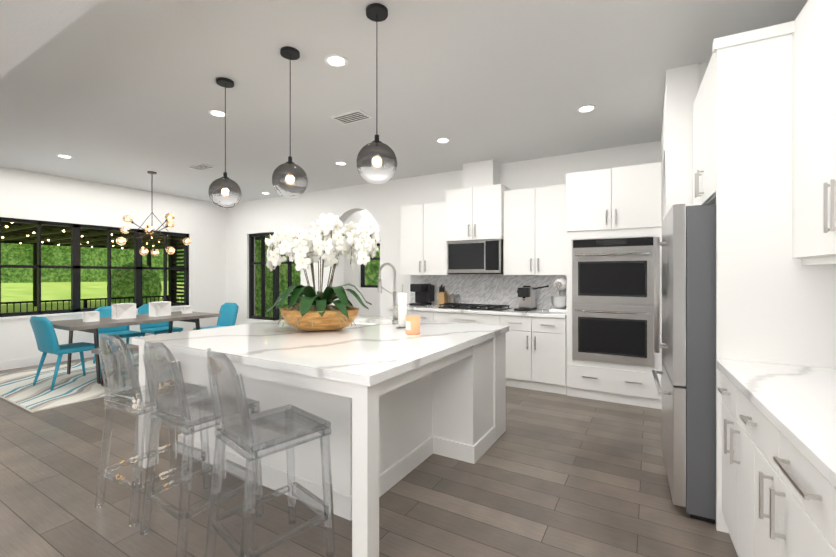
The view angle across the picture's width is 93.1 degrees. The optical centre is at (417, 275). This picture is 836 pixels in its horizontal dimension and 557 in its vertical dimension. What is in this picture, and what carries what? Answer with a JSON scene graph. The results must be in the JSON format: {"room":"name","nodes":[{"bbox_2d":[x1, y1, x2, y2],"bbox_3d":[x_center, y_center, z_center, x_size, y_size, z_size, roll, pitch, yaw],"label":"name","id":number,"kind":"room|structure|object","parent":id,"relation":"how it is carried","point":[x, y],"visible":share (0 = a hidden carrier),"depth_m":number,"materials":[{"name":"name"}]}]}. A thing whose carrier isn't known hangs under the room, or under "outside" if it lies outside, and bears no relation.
{"room":"kitchen","nodes":[
{"label":"kitchen","id":0,"kind":"room"},
{"bbox_2d":[0,167,225,360],"bbox_3d":[-6.525,-0.095,4.998,0.200,2.930,9.150,0,0,30],"label":"wall","id":1,"kind":"structure","parent":0,"point":[28,195],"depth_m":6.88,"materials":[{"name":"white paint"}]},
{"bbox_2d":[0,350,93,370],"bbox_3d":[-6.430,1.305,4.941,0.018,0.130,8.748,0,0,30],"label":"baseboard","id":2,"kind":"structure","parent":1,"relation":"attached to","point":[19,363],"depth_m":5.99,"materials":[{"name":"white"}]},
{"bbox_2d":[0,217,191,319],"bbox_3d":[-5.365,-0.100,6.874,0.160,1.480,2.800,0,0,30],"label":"window","id":3,"kind":"structure","parent":1,"relation":"in","point":[75,267],"depth_m":6.52,"materials":[{"name":"black"}]},
{"bbox_2d":[340,254,343,287],"bbox_3d":[-1.826,-0.096,7.964,0.200,2.930,0.720,0,0,30],"label":"wall","id":4,"kind":"structure","parent":0,"point":[341,257],"depth_m":8.18,"materials":[{"name":"white paint"}]},
{"bbox_2d":[344,210,379,316],"bbox_3d":[-0.264,-0.096,7.612,3.250,2.930,0.200,0,0,30],"label":"wall","id":5,"kind":"structure","parent":0,"point":[349,274],"depth_m":8.04,"materials":[{"name":"white paint"}]},
{"bbox_2d":[361,243,379,287],"bbox_3d":[-0.916,-0.191,7.983,0.550,0.880,0.080,0,0,30],"label":"window","id":6,"kind":"structure","parent":5,"relation":"in","point":[363,276],"depth_m":8.07,"materials":[{"name":"black"}]},
{"bbox_2d":[0,351,737,556],"bbox_3d":[-0.880,1.430,3.306,12.050,0.120,12.350,0,0,30],"label":"floor","id":7,"kind":"structure","parent":0,"point":[548,474],"depth_m":2.42,"materials":[{"name":"brown wood"}]},
{"bbox_2d":[0,353,180,412],"bbox_3d":[-4.085,1.364,5.896,2.400,0.010,3.130,0,0,30],"label":"rug","id":8,"kind":"object","parent":7,"relation":"on","point":[19,389],"visible":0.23,"depth_m":4.79,"materials":[{"name":"white fabric"}]},
{"bbox_2d":[30,316,100,389],"bbox_3d":[-4.420,0.926,4.963,0.476,0.863,0.623,0,0,26],"label":"dining chair","id":9,"kind":"object","parent":8,"relation":"on","point":[45,335],"visible":0.94,"depth_m":4.74,"materials":[{"name":"teal"}]},
{"bbox_2d":[91,344,138,385],"bbox_3d":[-3.433,1.124,5.327,0.360,0.460,1.450,0,0,30],"label":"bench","id":10,"kind":"object","parent":8,"relation":"on","point":[134,348],"visible":0.19,"depth_m":4.86,"materials":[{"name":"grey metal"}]},
{"bbox_2d":[93,306,142,362],"bbox_3d":[-4.677,0.925,6.168,0.623,0.863,0.476,0,0,30],"label":"dining chair","id":11,"kind":"object","parent":8,"relation":"on","point":[121,331],"visible":0.29,"depth_m":6.20,"materials":[{"name":"teal"}]},
{"bbox_2d":[51,311,220,383],"bbox_3d":[-4.057,0.984,5.746,1.000,0.739,1.900,0,0,30],"label":"dining table","id":12,"kind":"object","parent":8,"relation":"on","point":[70,326],"visible":0.62,"depth_m":5.37,"materials":[{"name":"grey wood"}]},
{"bbox_2d":[83,311,99,321],"bbox_3d":[-4.328,0.549,5.244,0.091,0.130,0.149,0,0,32],"label":"decor","id":13,"kind":"object","parent":12,"relation":"on","point":[92,316],"visible":1,"depth_m":5.22,"materials":[{"name":"white ceramic"}]},
{"bbox_2d":[112,303,135,319],"bbox_3d":[-4.169,0.509,5.614,0.147,0.210,0.242,0,0,29],"label":"decor","id":14,"kind":"object","parent":12,"relation":"on","point":[124,311],"visible":1,"depth_m":5.57,"materials":[{"name":"white ceramic"}]},
{"bbox_2d":[149,301,170,316],"bbox_3d":[-3.889,0.509,5.972,0.147,0.210,0.242,0,0,20],"label":"decor","id":15,"kind":"object","parent":12,"relation":"on","point":[161,308],"visible":1,"depth_m":5.92,"materials":[{"name":"white"}]},
{"bbox_2d":[182,306,191,313],"bbox_3d":[-3.714,0.559,6.368,0.077,0.110,0.126,0,0,31],"label":"decor","id":16,"kind":"object","parent":12,"relation":"on","point":[186,309],"visible":1,"depth_m":6.34,"materials":[{"name":"white ceramic"}]},
{"bbox_2d":[138,304,182,355],"bbox_3d":[-4.363,0.925,6.703,0.623,0.863,0.476,0,0,30],"label":"dining chair","id":17,"kind":"object","parent":8,"relation":"on","point":[157,328],"visible":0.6,"depth_m":6.65,"materials":[{"name":"teal"}]},
{"bbox_2d":[193,303,238,329],"bbox_3d":[-3.457,0.925,6.807,0.476,0.863,0.623,0,0,30],"label":"dining chair","id":18,"kind":"object","parent":8,"relation":"on","point":[228,312],"visible":0.56,"depth_m":6.97,"materials":[{"name":"teal"}]},
{"bbox_2d":[95,333,210,526],"bbox_3d":[-1.631,0.851,2.429,0.431,1.042,0.523,0,0,28],"label":"stool","id":19,"kind":"object","parent":7,"relation":"on","point":[125,390],"visible":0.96,"depth_m":2.26,"materials":[{"name":"plastic"}]},
{"bbox_2d":[140,340,263,556],"bbox_3d":[-1.188,0.851,2.163,0.431,1.042,0.523,0,0,33],"label":"stool","id":20,"kind":"object","parent":7,"relation":"on","point":[173,407],"visible":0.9,"depth_m":1.99,"materials":[{"name":"plastic"}]},
{"bbox_2d":[204,348,335,556],"bbox_3d":[-0.724,0.851,1.897,0.431,1.042,0.523,0,0,43],"label":"stool","id":21,"kind":"object","parent":7,"relation":"on","point":[251,439],"visible":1,"depth_m":1.83,"materials":[{"name":"plastic"}]},
{"bbox_2d":[136,320,505,556],"bbox_3d":[-0.618,0.933,3.173,2.079,0.875,1.966,0,0,30],"label":"kitchen island","id":22,"kind":"object","parent":7,"relation":"on","point":[389,401],"depth_m":2.56,"materials":[{"name":"white wood"}]},
{"bbox_2d":[132,320,487,387],"bbox_3d":[-0.766,0.473,2.932,2.136,0.045,1.460,0,0,30],"label":"island countertop","id":23,"kind":"structure","parent":22,"relation":"on","point":[365,355],"depth_m":2.50,"materials":[{"name":"white stone"}]},
{"bbox_2d":[264,213,380,330],"bbox_3d":[-0.794,-0.015,3.314,0.974,0.928,1.020,0,0,30],"label":"orchid","id":24,"kind":"object","parent":23,"relation":"on","point":[327,239],"visible":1,"depth_m":3.09,"materials":[{"name":"white plant"}]},
{"bbox_2d":[406,315,419,334],"bbox_3d":[-0.039,0.382,3.049,0.112,0.134,0.113,0,0,30],"label":"candle","id":25,"kind":"object","parent":23,"relation":"on","point":[412,324],"visible":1,"depth_m":3.00,"materials":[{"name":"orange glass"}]},
{"bbox_2d":[354,316,507,339],"bbox_3d":[-0.255,0.473,3.803,2.136,0.045,0.560,0,0,30],"label":"island countertop","id":26,"kind":"structure","parent":22,"relation":"on","point":[493,330],"depth_m":3.47,"materials":[{"name":"white stone"}]},
{"bbox_2d":[378,262,397,323],"bbox_3d":[-0.265,0.164,3.713,0.218,0.570,0.131,0,0,30],"label":"faucet","id":27,"kind":"object","parent":26,"relation":"on","point":[394,318],"visible":1,"depth_m":3.63,"materials":[{"name":"silver metal"}]},
{"bbox_2d":[396,284,406,328],"bbox_3d":[-0.131,0.262,3.347,0.110,0.374,0.110,0,0,30],"label":"paper towel","id":28,"kind":"object","parent":26,"relation":"on","point":[402,305],"visible":0.88,"depth_m":3.32,"materials":[{"name":"white paper"}]},
{"bbox_2d":[387,159,661,408],"bbox_3d":[1.157,-0.094,5.118,3.387,2.928,0.755,0,0,30],"label":"kitchen cabinets","id":29,"kind":"object","parent":7,"relation":"on","point":[484,244],"visible":0.85,"depth_m":4.62,"materials":[{"name":"white wood"}]},
{"bbox_2d":[409,283,433,305],"bbox_3d":[0.061,0.289,5.954,0.270,0.320,0.310,0,0,30],"label":"coffee maker","id":30,"kind":"object","parent":29,"relation":"on","point":[424,294],"visible":1,"depth_m":5.90,"materials":[{"name":"black plastic"}]},
{"bbox_2d":[438,285,447,305],"bbox_3d":[0.375,0.294,5.886,0.100,0.310,0.130,0,0,30],"label":"knife block","id":31,"kind":"object","parent":29,"relation":"on","point":[442,296],"visible":0.96,"depth_m":5.84,"materials":[{"name":"brown wood"}]},
{"bbox_2d":[450,293,459,302],"bbox_3d":[0.545,0.354,5.835,0.164,0.190,0.085,0,0,30],"label":"canister","id":32,"kind":"object","parent":29,"relation":"on","point":[454,298],"visible":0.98,"depth_m":5.82,"materials":[{"name":"silver metal"}]},
{"bbox_2d":[514,285,548,310],"bbox_3d":[1.473,0.287,5.067,0.384,0.324,0.390,0,0,30],"label":"espresso machine","id":33,"kind":"object","parent":29,"relation":"on","point":[527,297],"visible":0.98,"depth_m":5.04,"materials":[{"name":"silver metal"}]},
{"bbox_2d":[549,278,566,312],"bbox_3d":[1.759,0.244,4.867,0.224,0.411,0.385,0,0,30],"label":"stand mixer","id":34,"kind":"object","parent":29,"relation":"on","point":[558,302],"visible":0.81,"depth_m":4.75,"materials":[{"name":"white plastic"}]},
{"bbox_2d":[720,376,731,539],"bbox_3d":[1.822,0.931,1.824,0.627,0.881,0.330,0,0,28],"label":"base cabinet","id":35,"kind":"object","parent":7,"relation":"on","point":[725,388],"depth_m":2.01,"materials":[{"name":"white wood"}]},
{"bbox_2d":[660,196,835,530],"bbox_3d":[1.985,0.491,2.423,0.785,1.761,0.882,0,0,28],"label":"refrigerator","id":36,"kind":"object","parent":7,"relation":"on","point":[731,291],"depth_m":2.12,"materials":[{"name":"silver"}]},
{"bbox_2d":[732,388,771,556],"bbox_3d":[1.612,0.931,1.426,0.627,0.881,0.570,0,0,28],"label":"base cabinet","id":37,"kind":"object","parent":7,"relation":"on","point":[751,434],"depth_m":1.61,"materials":[{"name":"white wood"}]},
{"bbox_2d":[716,360,835,491],"bbox_3d":[1.258,0.470,0.782,0.652,0.040,2.700,0,0,28],"label":"countertop","id":38,"kind":"structure","parent":37,"relation":"on","point":[798,401],"depth_m":1.42,"materials":[{"name":"white stone"}]},
{"bbox_2d":[772,428,827,556],"bbox_3d":[1.379,0.931,0.984,0.627,0.881,0.430,0,0,28],"label":"base cabinet","id":39,"kind":"object","parent":7,"relation":"on","point":[799,496],"depth_m":1.18,"materials":[{"name":"white wood"}]},
{"bbox_2d":[828,488,835,556],"bbox_3d":[1.134,0.931,0.519,0.627,0.881,0.620,0,0,28],"label":"base cabinet","id":40,"kind":"object","parent":7,"relation":"on","point":[831,495],"depth_m":0.98,"materials":[{"name":"white wood"}]},
{"bbox_2d":[0,0,807,201],"bbox_3d":[-0.880,-1.620,3.306,12.050,0.120,12.350,0,0,30],"label":"ceiling","id":41,"kind":"structure","parent":0,"point":[126,93],"depth_m":3.24,"materials":[{"name":"white paint"}]},
{"bbox_2d":[0,0,100,77],"bbox_3d":[-2.625,-1.409,2.342,9.213,0.298,0.280,0,0,30],"label":"ceiling beam","id":42,"kind":"structure","parent":41,"relation":"attached to","point":[28,28],"depth_m":1.97,"materials":[{"name":"white paint"}]},
{"bbox_2d":[56,154,72,157],"bbox_3d":[-4.628,-1.556,5.188,0.170,0.007,0.170,0,0,30],"label":"recessed light","id":43,"kind":"object","parent":41,"relation":"in","point":[63,156],"visible":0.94,"depth_m":5.18,"materials":[{"name":"white"}]},
{"bbox_2d":[116,171,190,255],"bbox_3d":[-4.033,-0.933,5.939,1.063,1.253,0.972,0,0,30],"label":"chandelier","id":44,"kind":"object","parent":41,"relation":"hanging from","point":[169,218],"visible":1,"depth_m":5.98,"materials":[{"name":"brown metal"}]},
{"bbox_2d":[187,163,214,170],"bbox_3d":[-3.115,-1.553,5.691,0.360,0.012,0.200,0,0,30],"label":"ceiling vent","id":45,"kind":"object","parent":41,"relation":"in","point":[201,166],"visible":1,"depth_m":5.68,"materials":[{"name":"white metal"}]},
{"bbox_2d":[208,109,227,116],"bbox_3d":[-1.924,-1.555,3.809,0.170,0.007,0.170,0,0,30],"label":"recessed light","id":46,"kind":"object","parent":41,"relation":"in","point":[217,113],"visible":0.98,"depth_m":3.80,"materials":[{"name":"white"}]},
{"bbox_2d":[208,77,241,207],"bbox_3d":[-1.549,-1.049,3.183,0.240,1.019,0.240,0,0,30],"label":"pendant light","id":47,"kind":"object","parent":41,"relation":"hanging from","point":[224,189],"visible":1,"depth_m":3.12,"materials":[{"name":"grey glass"}]},
{"bbox_2d":[272,46,307,197],"bbox_3d":[-0.892,-1.049,2.762,0.240,1.019,0.240,0,0,30],"label":"pendant light","id":48,"kind":"object","parent":41,"relation":"hanging from","point":[289,176],"visible":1,"depth_m":2.70,"materials":[{"name":"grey glass"}]},
{"bbox_2d":[324,54,347,66],"bbox_3d":[-0.593,-1.555,2.876,0.170,0.007,0.170,0,0,30],"label":"recessed light","id":49,"kind":"object","parent":41,"relation":"in","point":[334,60],"visible":1,"depth_m":2.86,"materials":[{"name":"white"}]},
{"bbox_2d":[335,161,346,164],"bbox_3d":[-1.074,-1.556,5.513,0.170,0.007,0.170,0,0,30],"label":"recessed light","id":50,"kind":"object","parent":41,"relation":"in","point":[340,163],"visible":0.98,"depth_m":5.50,"materials":[{"name":"white"}]},
{"bbox_2d":[331,109,371,124],"bbox_3d":[-0.654,-1.552,3.898,0.360,0.012,0.200,0,0,30],"label":"ceiling vent","id":51,"kind":"object","parent":41,"relation":"in","point":[352,116],"visible":1,"depth_m":3.88,"materials":[{"name":"white metal"}]},
{"bbox_2d":[356,3,396,183],"bbox_3d":[-0.242,-1.049,2.334,0.240,1.019,0.240,0,0,30],"label":"pendant light","id":52,"kind":"object","parent":41,"relation":"hanging from","point":[376,159],"visible":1,"depth_m":2.27,"materials":[{"name":"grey glass"}]},
{"bbox_2d":[436,138,449,142],"bbox_3d":[0.288,-1.555,4.574,0.170,0.007,0.170,0,0,30],"label":"recessed light","id":53,"kind":"object","parent":41,"relation":"in","point":[442,140],"visible":1,"depth_m":4.56,"materials":[{"name":"white"}]},
{"bbox_2d":[577,105,595,112],"bbox_3d":[1.574,-1.555,3.702,0.170,0.007,0.170,0,0,30],"label":"recessed light","id":54,"kind":"object","parent":41,"relation":"in","point":[584,108],"visible":1,"depth_m":3.69,"materials":[{"name":"white"}]},
{"bbox_2d":[226,141,660,324],"bbox_3d":[-0.112,-0.095,6.421,9.420,2.930,0.200,0,0,30],"label":"wall","id":55,"kind":"structure","parent":0,"point":[382,203],"depth_m":6.59,"materials":[{"name":"white paint"}]},
{"bbox_2d":[249,232,294,320],"bbox_3d":[-2.880,0.024,8.035,1.590,1.790,0.080,0,0,30],"label":"window","id":56,"kind":"structure","parent":55,"relation":"in","point":[251,282],"depth_m":8.21,"materials":[{"name":"black metal"}]},
{"bbox_2d":[661,63,700,220],"bbox_3d":[2.436,-0.095,3.746,0.202,2.930,1.828,0,0,30],"label":"wall","id":57,"kind":"structure","parent":0,"point":[682,84],"depth_m":2.97,"materials":[{"name":"white paint"}]},
{"bbox_2d":[693,22,787,199],"bbox_3d":[2.104,-0.857,2.379,0.647,0.815,0.865,0,0,28],"label":"upper cabinet","id":58,"kind":"object","parent":57,"relation":"attached to","point":[740,105],"depth_m":2.07,"materials":[{"name":"white wood"}]},
{"bbox_2d":[701,62,708,81],"bbox_3d":[2.485,-0.095,2.780,0.845,2.930,0.150,0,0,30],"label":"wall","id":59,"kind":"structure","parent":0,"point":[704,66],"depth_m":2.92,"materials":[{"name":"white paint"}]},
{"bbox_2d":[788,0,835,263],"bbox_3d":[1.792,-0.672,1.461,0.342,1.185,1.000,0,0,28],"label":"upper cabinet","id":60,"kind":"object","parent":0,"relation":"attached to","point":[812,35],"depth_m":1.77,"materials":[{"name":"white wood"}]},
{"label":"outside","id":61,"kind":"structure","parent":0,"visible":0},
{"bbox_2d":[1,221,379,317],"bbox_3d":[-20.940,-2.869,23.698,120.000,9.319,100.000,0,0,30],"label":"garden","id":62,"kind":"object","parent":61,"point":[18,285],"visible":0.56,"depth_m":14.93,"materials":[{"name":"green plant"}]}
]}

